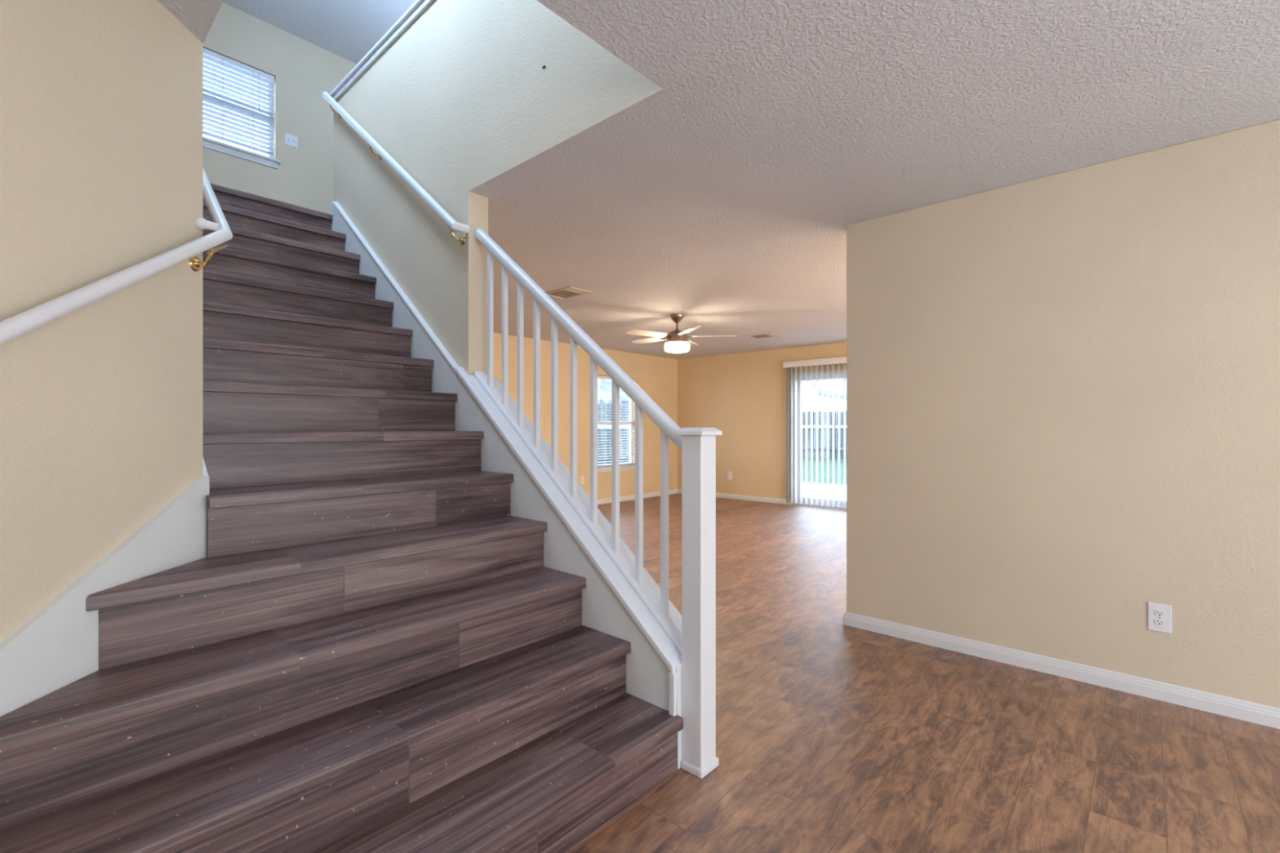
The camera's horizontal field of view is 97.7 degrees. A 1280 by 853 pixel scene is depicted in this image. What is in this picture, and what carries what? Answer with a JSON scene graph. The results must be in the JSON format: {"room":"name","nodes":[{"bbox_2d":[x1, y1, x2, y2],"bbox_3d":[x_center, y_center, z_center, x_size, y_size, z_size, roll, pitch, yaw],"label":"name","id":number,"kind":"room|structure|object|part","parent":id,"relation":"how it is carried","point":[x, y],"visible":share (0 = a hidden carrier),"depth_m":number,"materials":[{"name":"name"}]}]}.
{"room":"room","nodes":[
{"label":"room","id":0,"kind":"room"},
{"bbox_2d":[0,0,203,642],"bbox_3d":[-1.416,-0.015,0.832,0.120,2.440,1.932,0,0,-3],"label":"wall","id":1,"kind":"structure","parent":0,"point":[101,101],"depth_m":1.41,"materials":[{"name":"paint"}]},
{"bbox_2d":[0,168,232,345],"bbox_3d":[-1.800,-0.959,1.865,0.790,2.973,3.719,0,0,-28],"label":"wall handrail","id":2,"kind":"object","parent":1,"relation":"attached to","point":[12,327],"visible":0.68,"depth_m":1.45,"materials":[{"name":"white wood"}]},
{"bbox_2d":[222,0,416,63],"bbox_3d":[-1.607,-3.975,3.871,5.370,0.100,3.200,0,0,42],"label":"ceiling","id":3,"kind":"structure","parent":0,"point":[348,29],"depth_m":5.37,"materials":[{"name":"paint"}]},
{"bbox_2d":[203,2,677,499],"bbox_3d":[-1.919,-1.360,7.425,0.150,5.130,7.912,0,0,42],"label":"wall","id":4,"kind":"structure","parent":0,"point":[302,70],"depth_m":5.78,"materials":[{"name":"paint"}]},
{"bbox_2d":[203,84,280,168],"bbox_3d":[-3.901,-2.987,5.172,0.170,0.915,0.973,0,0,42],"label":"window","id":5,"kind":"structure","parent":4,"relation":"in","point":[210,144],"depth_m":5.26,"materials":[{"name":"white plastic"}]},
{"bbox_3d":[-3.941,-3.025,5.207,0.044,0.044,0.833,0,0,42],"label":"meeting rail","id":6,"kind":"part","parent":5,"relation":"part of","materials":[{"name":"white plastic"}]},
{"bbox_2d":[203,48,274,158],"bbox_3d":[-3.892,-3.026,5.163,0.070,0.821,0.891,0,0,42],"label":"window blind","id":7,"kind":"object","parent":5,"relation":"attached to","point":[255,74],"visible":0.63,"depth_m":5.28,"materials":[{"name":"white plastic"}]},
{"bbox_3d":[-3.898,-2.626,5.169,0.052,0.020,0.883,0,0,42],"label":"rail","id":8,"kind":"part","parent":7,"relation":"part of","materials":[{"name":"white plastic"}]},
{"bbox_3d":[-3.696,-3.015,5.348,0.002,0.780,0.002,0,0,42],"label":"ladder cord","id":9,"kind":"part","parent":7,"relation":"part of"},
{"bbox_3d":[-3.660,-3.226,5.377,0.012,0.347,0.011,0,0,42],"label":"pull cord","id":10,"kind":"part","parent":7,"relation":"part of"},
{"bbox_3d":[-3.883,-2.599,5.155,0.120,0.023,0.973,0,0,42],"label":"sill","id":11,"kind":"part","parent":5,"relation":"part of","materials":[{"name":"white wood"}]},
{"bbox_2d":[284,132,297,148],"bbox_3d":[-3.474,-2.859,5.575,0.016,0.116,0.116,0,0,42],"label":"light switch","id":12,"kind":"object","parent":4,"relation":"attached to","point":[290,140],"visible":1,"depth_m":5.58,"materials":[{"name":"white plastic"}]},
{"bbox_2d":[580,475,584,484],"bbox_3d":[-0.871,0.804,8.469,0.009,0.126,0.080,0,0,42],"label":"wall outlet","id":13,"kind":"object","parent":4,"relation":"attached to","point":[582,477],"visible":1,"depth_m":8.46,"materials":[{"name":"white plastic"}]},
{"bbox_2d":[597,397,635,472],"bbox_3d":[-0.409,-0.052,9.049,0.170,1.525,0.990,0,0,42],"label":"window","id":14,"kind":"structure","parent":4,"relation":"in","point":[630,467],"depth_m":9.26,"materials":[{"name":"white plastic"}]},
{"bbox_3d":[-0.448,-0.080,9.085,0.044,0.044,0.850,0,0,42],"label":"meeting rail","id":15,"kind":"part","parent":14,"relation":"part of","materials":[{"name":"white plastic"}]},
{"bbox_2d":[597,375,635,466],"bbox_3d":[-0.399,-0.091,9.040,0.070,1.431,0.908,0,0,42],"label":"window blind","id":16,"kind":"object","parent":14,"relation":"attached to","point":[598,376],"visible":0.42,"depth_m":8.97,"materials":[{"name":"white plastic"}]},
{"bbox_3d":[-0.406,0.614,9.046,0.052,0.020,0.900,0,0,42],"label":"rail","id":17,"kind":"part","parent":16,"relation":"part of","materials":[{"name":"white plastic"}]},
{"bbox_3d":[-0.182,-0.080,9.249,0.002,1.390,0.002,0,0,42],"label":"ladder cord","id":18,"kind":"part","parent":16,"relation":"part of","materials":[{"name":"white fabric"}]},
{"bbox_3d":[-0.390,0.640,9.032,0.120,0.023,0.990,0,0,42],"label":"sill","id":19,"kind":"part","parent":14,"relation":"part of","materials":[{"name":"white wood"}]},
{"bbox_2d":[597,488,677,504],"bbox_3d":[-1.434,1.166,7.840,0.015,0.078,6.346,0,0,42],"label":"baseboard","id":20,"kind":"structure","parent":4,"relation":"attached to","point":[606,500],"depth_m":9.29,"materials":[{"name":"white wood"}]},
{"bbox_2d":[333,0,662,375],"bbox_3d":[-1.721,-0.623,3.748,5.065,3.655,0.118,0,0,42],"label":"wall","id":21,"kind":"structure","parent":0,"point":[464,96],"depth_m":3.00,"materials":[{"name":"paint"}]},
{"bbox_2d":[328,0,434,101],"bbox_3d":[-1.065,-2.445,3.163,3.207,0.064,0.195,0,0,42],"label":"trim","id":22,"kind":"structure","parent":21,"relation":"attached to","point":[418,7],"depth_m":3.57,"materials":[{"name":"white wood"}]},
{"bbox_2d":[321,91,469,244],"bbox_3d":[-1.611,-1.708,3.506,1.850,1.489,0.095,0,0,42],"label":"wall handrail","id":23,"kind":"object","parent":21,"relation":"attached to","point":[454,226],"visible":1,"depth_m":3.25,"materials":[{"name":"white wood"}]},
{"bbox_2d":[157,0,1279,359],"bbox_3d":[0.901,-1.391,3.891,9.070,0.313,9.388,0,0,42],"label":"ceiling","id":24,"kind":"structure","parent":0,"point":[724,198],"depth_m":2.29,"materials":[{"name":"paint"}]},
{"bbox_2d":[546,286,591,299],"bbox_3d":[-0.672,-1.231,5.141,0.400,0.008,0.260,0,0,42],"label":"ceiling vent","id":25,"kind":"object","parent":24,"relation":"in","point":[567,292],"visible":0.83,"depth_m":5.13,"materials":[{"name":"metal"}]},
{"bbox_2d":[625,313,736,352],"bbox_3d":[0.369,-1.032,6.195,1.193,0.405,1.241,0,0,42],"label":"ceiling fan","id":26,"kind":"object","parent":24,"relation":"hanging from","point":[677,340],"visible":1,"depth_m":6.07,"materials":[{"name":"silver metal"}]},
{"bbox_3d":[0.066,-0.999,5.955,0.485,0.036,0.137,0,0,-32],"label":"blade","id":27,"kind":"part","parent":26,"relation":"part of","materials":[{"name":"beige wood"}]},
{"bbox_3d":[0.101,-0.999,6.424,0.487,0.036,0.140,0,0,42],"label":"blade","id":28,"kind":"part","parent":26,"relation":"part of","materials":[{"name":"beige wood"}]},
{"bbox_3d":[0.269,-0.993,6.083,0.146,0.018,0.067,0,0,-40],"label":"blade arm","id":29,"kind":"part","parent":26,"relation":"part of","materials":[{"name":"brown metal"}]},
{"bbox_3d":[0.409,-0.877,6.166,0.270,0.095,0.270,0,0,42],"label":"lamp glass","id":30,"kind":"part","parent":26,"relation":"part of","materials":[{"name":"white glass"}]},
{"bbox_3d":[0.503,-0.999,5.775,0.137,0.036,0.485,0,0,-14],"label":"blade","id":31,"kind":"part","parent":26,"relation":"part of","materials":[{"name":"beige wood"}]},
{"bbox_3d":[0.562,-0.999,6.538,0.137,0.036,0.485,0,0,22],"label":"blade","id":32,"kind":"part","parent":26,"relation":"part of","materials":[{"name":"beige wood"}]},
{"bbox_3d":[0.810,-0.999,6.135,0.485,0.036,0.137,0,0,4],"label":"blade","id":33,"kind":"part","parent":26,"relation":"part of","materials":[{"name":"beige wood"}]},
{"bbox_2d":[745,333,782,338],"bbox_3d":[1.666,-1.231,7.550,0.390,0.008,0.310,0,0,42],"label":"ceiling vent","id":34,"kind":"object","parent":24,"relation":"in","point":[765,335],"visible":1,"depth_m":7.54,"materials":[{"name":"metal"}]},
{"bbox_2d":[677,342,846,504],"bbox_3d":[4.048,-0.015,7.273,8.920,2.440,0.150,0,0,42],"label":"wall","id":35,"kind":"structure","parent":0,"point":[742,396],"depth_m":9.23,"materials":[{"name":"beige paint"}]},
{"bbox_2d":[728,471,732,479],"bbox_3d":[1.518,0.817,9.445,0.080,0.126,0.009,0,0,42],"label":"wall outlet","id":36,"kind":"object","parent":35,"relation":"attached to","point":[730,473],"visible":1,"depth_m":9.44,"materials":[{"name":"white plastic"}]},
{"bbox_2d":[677,488,791,504],"bbox_3d":[1.520,1.166,9.439,2.235,0.078,0.015,0,0,42],"label":"baseboard","id":37,"kind":"structure","parent":35,"relation":"attached to","point":[768,500],"depth_m":9.15,"materials":[{"name":"white wood"}]},
{"bbox_2d":[782,356,846,507],"bbox_3d":[3.012,0.080,8.035,2.040,2.180,0.105,0,0,42],"label":"vertical blind","id":38,"kind":"object","parent":35,"relation":"attached to","point":[787,365],"visible":0.52,"depth_m":8.41,"materials":[{"name":"white plastic"}]},
{"bbox_2d":[792,369,846,510],"bbox_3d":[3.096,0.185,8.129,1.840,2.040,0.112,0,0,42],"label":"door","id":39,"kind":"structure","parent":35,"relation":"in","point":[830,372],"depth_m":8.69,"materials":[{"name":"white plastic"}]},
{"bbox_2d":[568,493,1279,852],"bbox_3d":[0.901,1.255,3.891,9.070,0.100,9.388,0,0,42],"label":"floor","id":40,"kind":"structure","parent":0,"point":[833,736],"depth_m":2.10,"materials":[{"name":"wood"}]},
{"bbox_2d":[0,182,683,852],"bbox_3d":[-2.470,-0.228,2.648,5.426,2.865,2.519,0,0,42],"label":"staircase","id":41,"kind":"structure","parent":40,"relation":"on","point":[365,625],"depth_m":1.75,"materials":[{"name":"brown wood"}]},
{"bbox_3d":[-1.580,-0.952,3.516,1.785,1.418,0.038,0,0,42],"label":"skirt moulding","id":42,"kind":"part","parent":41,"relation":"part of","materials":[{"name":"white wood"}]},
{"bbox_2d":[846,119,1279,708],"bbox_3d":[2.730,-0.015,2.171,3.850,2.440,0.118,0,0,42],"label":"wall","id":43,"kind":"structure","parent":0,"point":[1063,388],"depth_m":2.66,"materials":[{"name":"paint"}]},
{"bbox_2d":[843,611,1279,728],"bbox_3d":[2.719,1.166,2.171,3.865,0.078,0.133,0,0,42],"label":"baseboard","id":44,"kind":"structure","parent":43,"relation":"attached to","point":[1258,713],"depth_m":2.64,"materials":[{"name":"white wood"}]},
{"bbox_2d":[1147,601,1172,634],"bbox_3d":[2.299,0.843,2.474,0.080,0.126,0.009,0,0,42],"label":"wall outlet","id":45,"kind":"object","parent":43,"relation":"attached to","point":[1159,615],"visible":1,"depth_m":2.47,"materials":[{"name":"white plastic"}]},
{"bbox_2d":[1155,618,1164,626],"bbox_3d":[2.297,0.863,2.473,0.029,0.028,0.005,0,0,42],"label":"receptacle","id":46,"kind":"object","parent":45,"relation":"attached to","point":[1158,622],"depth_m":2.47,"materials":[{"name":"white plastic"}]},
{"bbox_2d":[1155,609,1164,617],"bbox_3d":[2.297,0.824,2.473,0.029,0.028,0.005,0,0,42],"label":"receptacle","id":47,"kind":"object","parent":45,"relation":"attached to","point":[1158,613],"depth_m":2.47,"materials":[{"name":"white plastic"}]},
{"bbox_3d":[-0.343,0.477,2.507,1.385,1.457,0.118,0,0,42],"label":"wall","id":48,"kind":"structure","parent":0,"visible":0},
{"bbox_2d":[455,227,722,778],"bbox_3d":[-0.316,0.079,2.483,1.567,2.261,0.212,0,0,42],"label":"balustrade","id":49,"kind":"object","parent":48,"relation":"on","point":[686,643],"visible":0.95,"depth_m":2.20,"materials":[{"name":"white wood"}]},
{"bbox_3d":[-0.332,0.467,2.497,1.412,1.483,0.212,0,0,42],"label":"curb trim","id":50,"kind":"part","parent":49,"relation":"part of","materials":[{"name":"white wood"}]},
{"bbox_3d":[-0.335,0.270,2.500,1.402,1.135,0.066,0,0,42],"label":"shoe rail","id":51,"kind":"part","parent":49,"relation":"part of","materials":[{"name":"white wood"}]},
{"bbox_3d":[-0.335,-0.477,2.499,1.431,1.150,0.050,0,0,42],"label":"handrail","id":52,"kind":"part","parent":49,"relation":"part of","materials":[{"name":"white wood"}]},
{"bbox_3d":[0.208,0.617,1.983,0.085,1.176,0.090,0,0,42],"label":"newel post","id":53,"kind":"part","parent":49,"relation":"part of","materials":[{"name":"white wood"}]},
{"bbox_3d":[0.212,1.190,1.980,0.093,0.030,0.108,0,0,42],"label":"moulding","id":54,"kind":"part","parent":49,"relation":"part of","materials":[{"name":"white wood"}]},
{"label":"outside","id":55,"kind":"structure","parent":0,"visible":0},
{"bbox_3d":[12.833,1.425,25.452,65.000,0.200,65.000,0,0,42],"label":"ground","id":56,"kind":"structure","parent":55,"visible":0},
{"bbox_2d":[597,404,628,464],"bbox_3d":[-0.642,0.310,15.645,0.156,1.910,11.988,0,0,42],"label":"fence","id":57,"kind":"object","parent":56,"relation":"on","point":[607,411],"visible":0.03,"depth_m":15.47,"materials":[{"name":"white"}]},
{"bbox_3d":[-0.695,-0.015,15.633,0.039,0.090,11.900,0,0,42],"label":"rail","id":58,"kind":"part","parent":57,"relation":"part of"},
{"bbox_3d":[-0.695,0.855,15.633,0.039,0.090,11.900,0,0,42],"label":"rail","id":59,"kind":"part","parent":57,"relation":"part of","materials":[{"name":"white wood"}]},
{"bbox_2d":[597,378,628,405],"bbox_3d":[-5.249,-1.155,22.561,8.600,4.840,15.100,0,0,42],"label":"sky","id":60,"kind":"structure","parent":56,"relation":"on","point":[606,394],"depth_m":21.44,"materials":[{"name":"white"}]},
{"bbox_2d":[802,482,846,501],"bbox_3d":[4.241,1.315,9.564,8.500,0.180,3.512,0,0,42],"label":"patio slab","id":61,"kind":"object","parent":56,"relation":"on","point":[830,486],"depth_m":10.73,"materials":[{"name":"concrete"}]},
{"bbox_2d":[802,410,846,459],"bbox_3d":[8.341,0.310,21.353,12.588,1.910,0.156,0,0,42],"label":"fence","id":62,"kind":"object","parent":56,"relation":"on","point":[830,413],"visible":0.06,"depth_m":22.28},
{"bbox_3d":[8.395,-0.015,21.347,12.500,0.090,0.039,0,0,42],"label":"rail","id":63,"kind":"part","parent":62,"relation":"part of","materials":[{"name":"white"}]},
{"bbox_3d":[8.395,0.855,21.347,12.500,0.090,0.039,0,0,42],"label":"rail","id":64,"kind":"part","parent":62,"relation":"part of","materials":[{"name":"white wood"}]},
{"bbox_3d":[7.612,0.360,21.964,0.090,1.810,0.088,0,0,42],"label":"post","id":65,"kind":"part","parent":62,"relation":"part of","materials":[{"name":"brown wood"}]},
{"bbox_2d":[802,377,846,448],"bbox_3d":[10.608,-2.455,37.550,8.100,7.440,10.600,0,0,42],"label":"house","id":66,"kind":"structure","parent":56,"relation":"on","point":[836,380],"depth_m":32.07,"materials":[{"name":"white"}]},
{"bbox_2d":[802,457,846,484],"bbox_3d":[9.274,1.265,13.881,16.800,0.040,9.600,0,0,42],"label":"lawn","id":67,"kind":"structure","parent":56,"relation":"on","point":[830,461],"depth_m":15.98,"materials":[{"name":"green plant"}]}
]}

